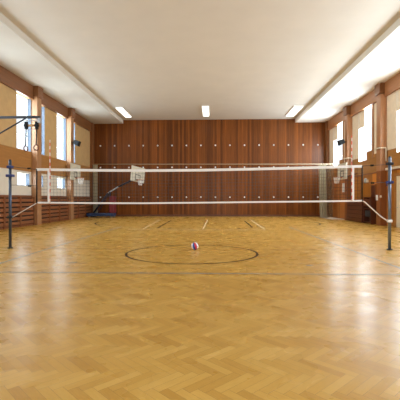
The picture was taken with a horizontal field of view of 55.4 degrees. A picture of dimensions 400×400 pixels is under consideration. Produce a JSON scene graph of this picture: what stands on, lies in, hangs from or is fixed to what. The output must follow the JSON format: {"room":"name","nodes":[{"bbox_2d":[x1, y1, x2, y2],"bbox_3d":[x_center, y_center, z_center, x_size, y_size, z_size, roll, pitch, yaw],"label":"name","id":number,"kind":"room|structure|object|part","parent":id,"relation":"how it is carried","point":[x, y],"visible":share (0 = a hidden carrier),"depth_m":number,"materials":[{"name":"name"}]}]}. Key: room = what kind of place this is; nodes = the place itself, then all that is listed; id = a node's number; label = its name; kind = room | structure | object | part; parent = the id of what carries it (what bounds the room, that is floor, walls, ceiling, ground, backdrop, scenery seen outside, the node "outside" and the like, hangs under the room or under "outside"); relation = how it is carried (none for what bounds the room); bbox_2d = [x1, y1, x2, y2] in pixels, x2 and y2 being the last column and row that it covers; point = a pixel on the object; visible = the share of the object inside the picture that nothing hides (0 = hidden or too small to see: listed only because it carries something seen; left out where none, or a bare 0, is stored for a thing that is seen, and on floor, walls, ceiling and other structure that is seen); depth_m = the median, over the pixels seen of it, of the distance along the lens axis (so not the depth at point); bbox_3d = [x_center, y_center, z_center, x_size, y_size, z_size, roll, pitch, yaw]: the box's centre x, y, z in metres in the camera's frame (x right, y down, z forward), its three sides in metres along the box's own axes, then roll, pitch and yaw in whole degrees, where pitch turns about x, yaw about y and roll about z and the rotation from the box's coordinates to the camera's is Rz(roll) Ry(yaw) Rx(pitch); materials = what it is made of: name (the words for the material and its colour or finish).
{"room":"school gymnasium","nodes":[
{"label":"school gymnasium","id":0,"kind":"room"},
{"bbox_2d":[0,83,89,197],"bbox_3d":[-10.069,-2.692,15.162,0.320,8.300,35.650,0,0,2],"label":"wall","id":1,"kind":"structure","parent":0,"point":[8,139],"depth_m":21.63,"materials":[{"name":"beige paint"}]},
{"bbox_2d":[0,197,4,229],"bbox_3d":[-9.768,0.650,18.053,0.170,1.600,1.550,0,0,2],"label":"slatted panel","id":2,"kind":"object","parent":1,"relation":"attached to","point":[2,199],"visible":1,"depth_m":18.75,"materials":[{"name":"brown wood"}]},
{"bbox_3d":[-9.743,0.629,18.052,0.080,1.382,1.410,0,0,2],"label":"slat panel","id":3,"kind":"part","parent":2,"relation":"part of","materials":[{"name":"brown wood"}]},
{"bbox_2d":[5,197,20,228],"bbox_3d":[-9.715,0.645,19.622,0.170,1.600,1.550,0,0,2],"label":"slatted panel","id":4,"kind":"object","parent":1,"relation":"attached to","point":[16,202],"visible":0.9,"depth_m":19.81,"materials":[{"name":"brown wood"}]},
{"bbox_2d":[0,116,40,133],"bbox_3d":[-8.313,-3.161,16.938,2.466,1.332,0.240,0,0,2],"label":"boom","id":5,"kind":"object","parent":1,"relation":"attached to","point":[23,118],"visible":1,"depth_m":16.90,"materials":[{"name":"metal"}]},
{"bbox_2d":[23,118,38,151],"bbox_3d":[-7.470,-2.886,16.911,0.674,1.481,0.274,0,0,2],"label":"rings","id":6,"kind":"object","parent":5,"relation":"hanging from","point":[36,124],"visible":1,"depth_m":16.88,"materials":[{"name":"grey metal"}]},
{"bbox_2d":[16,93,30,151],"bbox_3d":[-9.886,-4.284,21.119,0.248,3.051,1.620,0,0,2],"label":"window","id":7,"kind":"structure","parent":1,"relation":"in","point":[28,101],"depth_m":21.91,"materials":[{"name":"glass"}]},
{"bbox_2d":[17,173,29,185],"bbox_3d":[-9.888,-1.134,21.069,0.248,0.711,1.380,0,0,2],"label":"window","id":8,"kind":"structure","parent":1,"relation":"in","point":[27,176],"depth_m":21.74,"materials":[{"name":"glass"}]},
{"bbox_2d":[21,197,33,226],"bbox_3d":[-9.663,0.640,21.192,0.170,1.600,1.550,0,0,2],"label":"slatted panel","id":9,"kind":"object","parent":1,"relation":"attached to","point":[27,216],"visible":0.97,"depth_m":21.27,"materials":[{"name":"brown wood"}]},
{"bbox_2d":[31,97,40,224],"bbox_3d":[-9.553,-2.263,22.230,0.360,7.400,0.530,0,0,2],"label":"trim","id":10,"kind":"structure","parent":1,"relation":"attached to","point":[36,103],"depth_m":21.97,"materials":[{"name":"brown wood"}]},
{"bbox_2d":[33,86,42,98],"bbox_3d":[-9.513,-6.263,22.216,0.440,0.600,0.650,0,0,2],"label":"trim","id":11,"kind":"structure","parent":1,"relation":"attached to","point":[37,91],"depth_m":21.93,"materials":[{"name":"brown wood"}]},
{"bbox_2d":[41,107,44,154],"bbox_3d":[-9.819,-4.290,23.128,0.248,3.051,1.180,0,0,2],"label":"window","id":12,"kind":"structure","parent":1,"relation":"in","point":[42,108],"depth_m":23.70,"materials":[{"name":"glass"}]},
{"bbox_3d":[-9.934,-0.181,15.165,0.050,0.120,35.650,0,0,2],"label":"rail","id":13,"kind":"part","parent":1,"relation":"part of","materials":[{"name":"brown wood"}]},
{"bbox_2d":[0,65,90,131],"bbox_3d":[-9.889,-6.157,15.145,0.140,0.770,35.650,0,0,2],"label":"trim","id":14,"kind":"structure","parent":1,"relation":"attached to","point":[7,78],"depth_m":21.81,"materials":[{"name":"brown wood"}]},
{"bbox_2d":[41,197,49,223],"bbox_3d":[-9.593,0.634,23.290,0.170,1.600,1.550,0,0,2],"label":"slatted panel","id":15,"kind":"object","parent":1,"relation":"attached to","point":[45,208],"visible":0.44,"depth_m":23.57,"materials":[{"name":"brown wood"}]},
{"bbox_2d":[50,197,59,222],"bbox_3d":[-9.540,0.629,24.860,0.170,1.600,1.550,0,0,2],"label":"slatted panel","id":16,"kind":"object","parent":1,"relation":"attached to","point":[54,208],"visible":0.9,"depth_m":24.95,"materials":[{"name":"brown wood"}]},
{"bbox_3d":[-9.515,0.609,24.859,0.080,1.382,1.410,0,0,2],"label":"slat panel","id":17,"kind":"part","parent":16,"relation":"part of","materials":[{"name":"brown wood"}]},
{"bbox_2d":[57,178,64,188],"bbox_3d":[-9.713,-1.149,26.306,0.248,0.711,1.380,0,0,2],"label":"window","id":18,"kind":"structure","parent":1,"relation":"in","point":[57,178],"depth_m":26.97,"materials":[{"name":"white glass"}]},
{"bbox_2d":[0,12,122,123],"bbox_3d":[-8.600,-6.696,15.101,2.760,0.310,35.650,0,0,2],"label":"ceiling beam","id":19,"kind":"structure","parent":1,"relation":"attached to","point":[20,55],"depth_m":19.89,"materials":[{"name":"paint"}]},
{"bbox_2d":[57,115,65,160],"bbox_3d":[-9.711,-4.300,26.356,0.248,3.051,1.620,0,0,2],"label":"window","id":20,"kind":"structure","parent":1,"relation":"in","point":[63,147],"depth_m":27.15,"materials":[{"name":"glass"}]},
{"bbox_2d":[60,198,68,220],"bbox_3d":[-9.488,0.625,26.429,0.170,1.600,1.550,0,0,2],"label":"slatted panel","id":21,"kind":"object","parent":1,"relation":"attached to","point":[64,208],"visible":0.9,"depth_m":26.56,"materials":[{"name":"brown wood"}]},
{"bbox_2d":[66,116,73,219],"bbox_3d":[-9.378,-2.278,27.467,0.360,7.400,0.530,0,0,2],"label":"trim","id":22,"kind":"structure","parent":1,"relation":"attached to","point":[70,121],"depth_m":27.21,"materials":[{"name":"brown wood"}]},
{"bbox_2d":[68,108,74,117],"bbox_3d":[-9.338,-6.278,27.453,0.440,0.600,0.650,0,0,2],"label":"trim","id":23,"kind":"structure","parent":1,"relation":"attached to","point":[71,112],"depth_m":27.13,"materials":[{"name":"brown wood"}]},
{"bbox_2d":[74,123,74,162],"bbox_3d":[-9.644,-4.306,28.365,0.248,3.051,1.180,0,0,2],"label":"window","id":24,"kind":"structure","parent":1,"relation":"in","point":[74,123],"depth_m":28.94,"materials":[{"name":"glass"}]},
{"bbox_2d":[74,198,78,218],"bbox_3d":[-9.418,0.619,28.516,0.170,1.600,1.527,0,0,2],"label":"slatted panel","id":25,"kind":"object","parent":1,"relation":"attached to","point":[76,206],"visible":0.5,"depth_m":28.90,"materials":[{"name":"brown wood"}]},
{"bbox_3d":[-9.393,0.598,28.515,0.080,1.382,1.387,0,0,2],"label":"slat panel","id":26,"kind":"part","parent":25,"relation":"part of","materials":[{"name":"brown wood"}]},
{"bbox_2d":[72,140,80,146],"bbox_3d":[-8.912,-4.088,27.441,0.576,0.438,0.476,0,0,2],"label":"wall speaker","id":27,"kind":"object","parent":1,"relation":"attached to","point":[75,142],"visible":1,"depth_m":27.24,"materials":[{"name":"black plastic"}]},
{"bbox_2d":[70,163,83,183],"bbox_3d":[-8.764,-1.859,27.295,0.919,1.415,1.910,0,0,2],"label":"backboard","id":28,"kind":"object","parent":1,"relation":"attached to","point":[72,166],"visible":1,"depth_m":27.17,"materials":[{"name":"metal"}]},
{"bbox_2d":[79,198,85,217],"bbox_3d":[-9.366,0.614,30.061,0.170,1.600,1.527,0,0,2],"label":"slatted panel","id":29,"kind":"object","parent":1,"relation":"attached to","point":[82,207],"visible":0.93,"depth_m":30.22,"materials":[{"name":"brown wood"}]},
{"bbox_2d":[86,198,91,216],"bbox_3d":[-9.315,0.609,31.607,0.170,1.600,1.527,0,0,2],"label":"slatted panel","id":30,"kind":"object","parent":1,"relation":"attached to","point":[88,206],"visible":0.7,"depth_m":31.84,"materials":[{"name":"brown wood"}]},
{"bbox_3d":[-9.290,0.588,31.606,0.080,1.382,1.387,0,0,2],"label":"slat panel","id":31,"kind":"part","parent":30,"relation":"part of","materials":[{"name":"brown wood"}]},
{"bbox_2d":[90,123,93,212],"bbox_3d":[-9.263,-2.594,32.695,0.220,8.000,0.550,0,0,2],"label":"trim","id":32,"kind":"structure","parent":1,"relation":"attached to","point":[92,124],"depth_m":32.43,"materials":[{"name":"brown wood"}]},
{"bbox_2d":[0,216,399,399],"bbox_3d":[0.135,1.557,14.984,20.730,0.204,35.950,0,0,2],"label":"floor","id":33,"kind":"structure","parent":0,"point":[96,307],"depth_m":5.08,"materials":[{"name":"wood"}]},
{"bbox_2d":[6,159,14,248],"bbox_3d":[-5.769,0.120,11.569,0.220,2.699,0.150,0,0,2],"label":"post","id":34,"kind":"object","parent":33,"relation":"on","point":[10,175],"visible":1,"depth_m":11.54,"materials":[{"name":"metal"}]},
{"bbox_2d":[86,165,144,216],"bbox_3d":[-6.850,-0.687,31.104,4.597,4.195,1.369,0,0,2],"label":"stand","id":35,"kind":"object","parent":33,"relation":"on","point":[140,176],"visible":0.92,"depth_m":30.87,"materials":[{"name":"blue paint"}]},
{"bbox_3d":[-8.071,1.190,31.191,2.150,0.240,1.100,0,0,2],"label":"frame","id":36,"kind":"part","parent":35,"relation":"part of","materials":[{"name":"blue paint"}]},
{"bbox_2d":[191,242,198,249],"bbox_3d":[-0.153,1.358,11.217,0.224,0.224,0.224,0,0,24],"label":"ball","id":37,"kind":"object","parent":33,"relation":"on","point":[194,246],"visible":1,"depth_m":11.14,"materials":[{"name":"leather"}]},
{"bbox_2d":[326,217,344,219],"bbox_3d":[10.138,1.406,29.282,0.950,0.020,3.200,0,0,2],"label":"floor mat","id":38,"kind":"object","parent":33,"relation":"on","point":[332,218],"visible":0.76,"depth_m":28.76,"materials":[{"name":"beige"}]},
{"bbox_2d":[346,199,362,222],"bbox_3d":[10.329,0.688,25.106,0.410,1.441,2.770,0,0,2],"label":"box","id":39,"kind":"object","parent":33,"relation":"on","point":[354,209],"visible":0.73,"depth_m":24.91,"materials":[{"name":"brown wood"}]},
{"bbox_2d":[363,197,375,223],"bbox_3d":[10.299,0.625,23.096,0.355,1.620,1.150,0,0,2],"label":"tall cabinet","id":40,"kind":"object","parent":33,"relation":"on","point":[369,216],"visible":0.88,"depth_m":22.89,"materials":[{"name":"brown wood"}]},
{"bbox_3d":[10.172,0.825,23.101,0.030,0.380,0.750,0,0,2],"label":"panel","id":41,"kind":"part","parent":40,"relation":"part of","materials":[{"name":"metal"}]},
{"bbox_3d":[10.139,0.160,23.100,0.035,0.450,1.010,0,0,2],"label":"drawer","id":42,"kind":"part","parent":40,"relation":"part of","materials":[{"name":"brown wood"}]},
{"bbox_2d":[386,156,393,249],"bbox_3d":[5.552,0.096,11.179,0.224,2.749,0.183,0,0,2],"label":"post","id":43,"kind":"object","parent":33,"relation":"on","point":[389,163],"visible":1,"depth_m":11.15,"materials":[{"name":"grey metal"}]},
{"bbox_2d":[12,136,387,220],"bbox_3d":[-0.101,-0.627,11.366,11.256,2.519,0.063,0,0,2],"label":"net","id":44,"kind":"object","parent":43,"relation":"attached to","point":[351,166],"visible":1,"depth_m":11.37,"materials":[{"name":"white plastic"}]},
{"bbox_3d":[-4.951,-0.423,11.541,0.040,1.043,0.035,0,0,2],"label":"edge cord","id":45,"kind":"part","parent":44,"relation":"part of","materials":[{"name":"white fabric"}]},
{"bbox_3d":[4.777,-0.484,11.215,0.040,1.056,0.035,0,0,2],"label":"edge cord","id":46,"kind":"part","parent":44,"relation":"part of","materials":[{"name":"fabric"}]},
{"bbox_2d":[0,0,399,119],"bbox_3d":[0.135,-6.941,14.958,20.730,0.200,35.950,0,0,2],"label":"ceiling","id":47,"kind":"structure","parent":0,"point":[150,59],"depth_m":16.87,"materials":[{"name":"paint"}]},
{"bbox_2d":[115,107,131,116],"bbox_3d":[-5.941,-6.835,29.742,0.521,0.100,3.200,0,0,2],"label":"ceiling light","id":48,"kind":"object","parent":47,"relation":"attached to","point":[121,110],"visible":1,"depth_m":29.37,"materials":[{"name":"white paint"}]},
{"bbox_2d":[202,106,208,115],"bbox_3d":[0.446,-6.834,29.325,0.523,0.100,3.200,0,0,2],"label":"ceiling light","id":49,"kind":"object","parent":47,"relation":"attached to","point":[205,109],"visible":1,"depth_m":28.85,"materials":[{"name":"white paint"}]},
{"bbox_2d":[286,106,302,115],"bbox_3d":[7.239,-6.834,29.323,0.669,0.100,3.200,0,0,2],"label":"ceiling light","id":50,"kind":"object","parent":47,"relation":"attached to","point":[294,109],"visible":1,"depth_m":28.85,"materials":[{"name":"white paint"}]},
{"bbox_2d":[94,119,324,214],"bbox_3d":[0.731,-2.844,32.785,20.730,8.500,0.300,0,0,2],"label":"wall","id":51,"kind":"structure","parent":0,"point":[222,133],"depth_m":32.62,"materials":[{"name":"brown wood"}]},
{"bbox_2d":[116,214,319,216],"bbox_3d":[0.725,1.326,32.633,19.390,0.160,0.030,0,0,2],"label":"baseboard","id":52,"kind":"structure","parent":51,"relation":"attached to","point":[116,214],"depth_m":32.61,"materials":[{"name":"brown wood"}]},
{"bbox_2d":[329,89,399,227],"bbox_3d":[10.330,-2.689,14.480,0.320,8.300,35.650,0,0,2],"label":"wall","id":53,"kind":"structure","parent":0,"point":[393,100],"depth_m":23.32,"materials":[{"name":"beige paint"}]},
{"bbox_2d":[92,164,336,164],"bbox_3d":[0.771,-2.919,31.028,20.041,0.301,0.080,0,0,7],"label":"cable","id":54,"kind":"object","parent":53,"relation":"attached to","point":[92,164],"visible":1,"depth_m":30.95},
{"bbox_2d":[93,165,97,212],"bbox_3d":[-8.894,-0.806,32.313,0.414,4.366,0.220,0,0,2],"label":"net","id":55,"kind":"object","parent":54,"relation":"hanging from","point":[95,176],"visible":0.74,"depth_m":32.31,"materials":[{"name":"brown fabric"}]},
{"bbox_2d":[319,165,326,217],"bbox_3d":[9.622,-0.678,29.793,0.689,4.124,0.260,0,0,2],"label":"net","id":56,"kind":"object","parent":54,"relation":"hanging from","point":[322,172],"visible":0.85,"depth_m":29.76,"materials":[{"name":"fabric"}]},
{"bbox_2d":[327,165,332,216],"bbox_3d":[10.137,-0.703,29.776,0.435,4.074,0.240,0,0,2],"label":"net","id":57,"kind":"object","parent":54,"relation":"hanging from","point":[329,173],"visible":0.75,"depth_m":29.74,"materials":[{"name":"brown fabric"}]},
{"bbox_2d":[325,121,328,196],"bbox_3d":[10.696,-2.592,32.028,0.220,8.000,0.550,0,0,2],"label":"trim","id":58,"kind":"structure","parent":53,"relation":"attached to","point":[326,122],"depth_m":31.84,"materials":[{"name":"brown wood"}]},
{"bbox_2d":[334,124,341,165],"bbox_3d":[10.848,-4.184,29.522,0.248,3.301,2.200,0,0,2],"label":"window","id":59,"kind":"structure","parent":53,"relation":"in","point":[335,142],"depth_m":30.60,"materials":[{"name":"glass"}]},
{"bbox_2d":[332,179,344,218],"bbox_3d":[10.679,-0.098,29.140,0.080,3.030,3.680,0,0,2],"label":"door","id":60,"kind":"structure","parent":53,"relation":"in","point":[338,207],"depth_m":29.37,"materials":[{"name":"orange wood"}]},
{"bbox_2d":[337,139,345,145],"bbox_3d":[9.973,-4.043,26.750,0.616,0.438,0.476,0,0,2],"label":"wall speaker","id":61,"kind":"object","parent":53,"relation":"attached to","point":[342,141],"visible":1,"depth_m":26.55,"materials":[{"name":"black plastic"}]},
{"bbox_2d":[334,162,356,182],"bbox_3d":[9.901,-1.828,26.240,1.415,1.380,1.821,0,0,2],"label":"backboard","id":62,"kind":"object","parent":53,"relation":"attached to","point":[343,170],"visible":0.76,"depth_m":26.12,"materials":[{"name":"metal"}]},
{"bbox_2d":[343,105,350,115],"bbox_3d":[10.421,-6.276,26.793,0.440,0.600,0.650,0,0,2],"label":"trim","id":63,"kind":"structure","parent":53,"relation":"attached to","point":[347,109],"depth_m":26.48,"materials":[{"name":"brown wood"}]},
{"bbox_2d":[295,18,399,121],"bbox_3d":[8.865,-6.695,14.517,2.750,0.310,35.650,0,0,2],"label":"ceiling","id":64,"kind":"structure","parent":53,"relation":"attached to","point":[380,62],"depth_m":20.55,"materials":[{"name":"paint"}]},
{"bbox_2d":[345,114,351,219],"bbox_3d":[10.461,-2.276,26.804,0.360,7.400,0.530,0,0,2],"label":"trim","id":65,"kind":"structure","parent":53,"relation":"attached to","point":[348,120],"depth_m":26.54,"materials":[{"name":"brown wood"}]},
{"bbox_3d":[10.355,-4.789,14.473,0.270,4.100,35.650,0,0,2],"label":"panel","id":66,"kind":"part","parent":53,"relation":"part of","materials":[{"name":"brown wood"}]},
{"bbox_2d":[328,72,399,129],"bbox_3d":[10.150,-6.154,14.476,0.140,0.770,35.650,0,0,2],"label":"trim","id":67,"kind":"structure","parent":53,"relation":"attached to","point":[392,85],"depth_m":23.86,"materials":[{"name":"orange wood"}]},
{"bbox_2d":[359,107,371,161],"bbox_3d":[10.673,-4.168,24.285,0.248,3.301,2.200,0,0,2],"label":"window","id":68,"kind":"structure","parent":53,"relation":"in","point":[361,148],"depth_m":25.37,"materials":[{"name":"glass"}]},
{"bbox_3d":[10.355,-0.065,14.487,0.270,3.050,35.650,0,0,2],"label":"panel","id":69,"kind":"part","parent":53,"relation":"part of","materials":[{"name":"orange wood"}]},
{"bbox_3d":[10.205,-1.599,14.488,0.030,0.060,35.650,0,0,2],"label":"picture rail","id":70,"kind":"part","parent":53,"relation":"part of","materials":[{"name":"brown wood"}]},
{"bbox_2d":[371,184,375,196],"bbox_3d":[10.478,0.245,22.978,0.070,2.380,0.699,0,0,2],"label":"door","id":71,"kind":"structure","parent":53,"relation":"in","point":[373,186],"depth_m":23.00,"materials":[{"name":"brown wood"}]},
{"bbox_2d":[375,82,384,95],"bbox_3d":[10.246,-6.261,21.556,0.440,0.600,0.650,0,0,2],"label":"trim","id":72,"kind":"structure","parent":53,"relation":"attached to","point":[380,87],"depth_m":21.24,"materials":[{"name":"brown wood"}]},
{"bbox_2d":[375,147,386,160],"bbox_3d":[10.219,-2.557,21.498,0.390,0.790,0.670,0,0,2],"label":"conduit","id":73,"kind":"object","parent":53,"relation":"attached to","point":[385,148],"visible":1,"depth_m":21.19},
{"bbox_2d":[376,93,386,225],"bbox_3d":[10.286,-2.261,21.567,0.360,7.400,0.530,0,0,2],"label":"trim","id":74,"kind":"structure","parent":53,"relation":"attached to","point":[381,100],"depth_m":21.31,"materials":[{"name":"brown wood"}]},
{"bbox_2d":[394,173,399,227],"bbox_3d":[10.324,0.017,19.332,0.134,2.859,1.820,0,0,2],"label":"door","id":75,"kind":"structure","parent":53,"relation":"in","point":[396,175],"depth_m":19.95,"materials":[{"name":"beige paint"}]},
{"bbox_2d":[397,110,399,151],"bbox_3d":[10.498,-4.153,19.048,0.248,3.301,2.200,0,0,2],"label":"window","id":76,"kind":"structure","parent":53,"relation":"in","point":[398,112],"depth_m":20.13,"materials":[{"name":"glass"}]}
]}

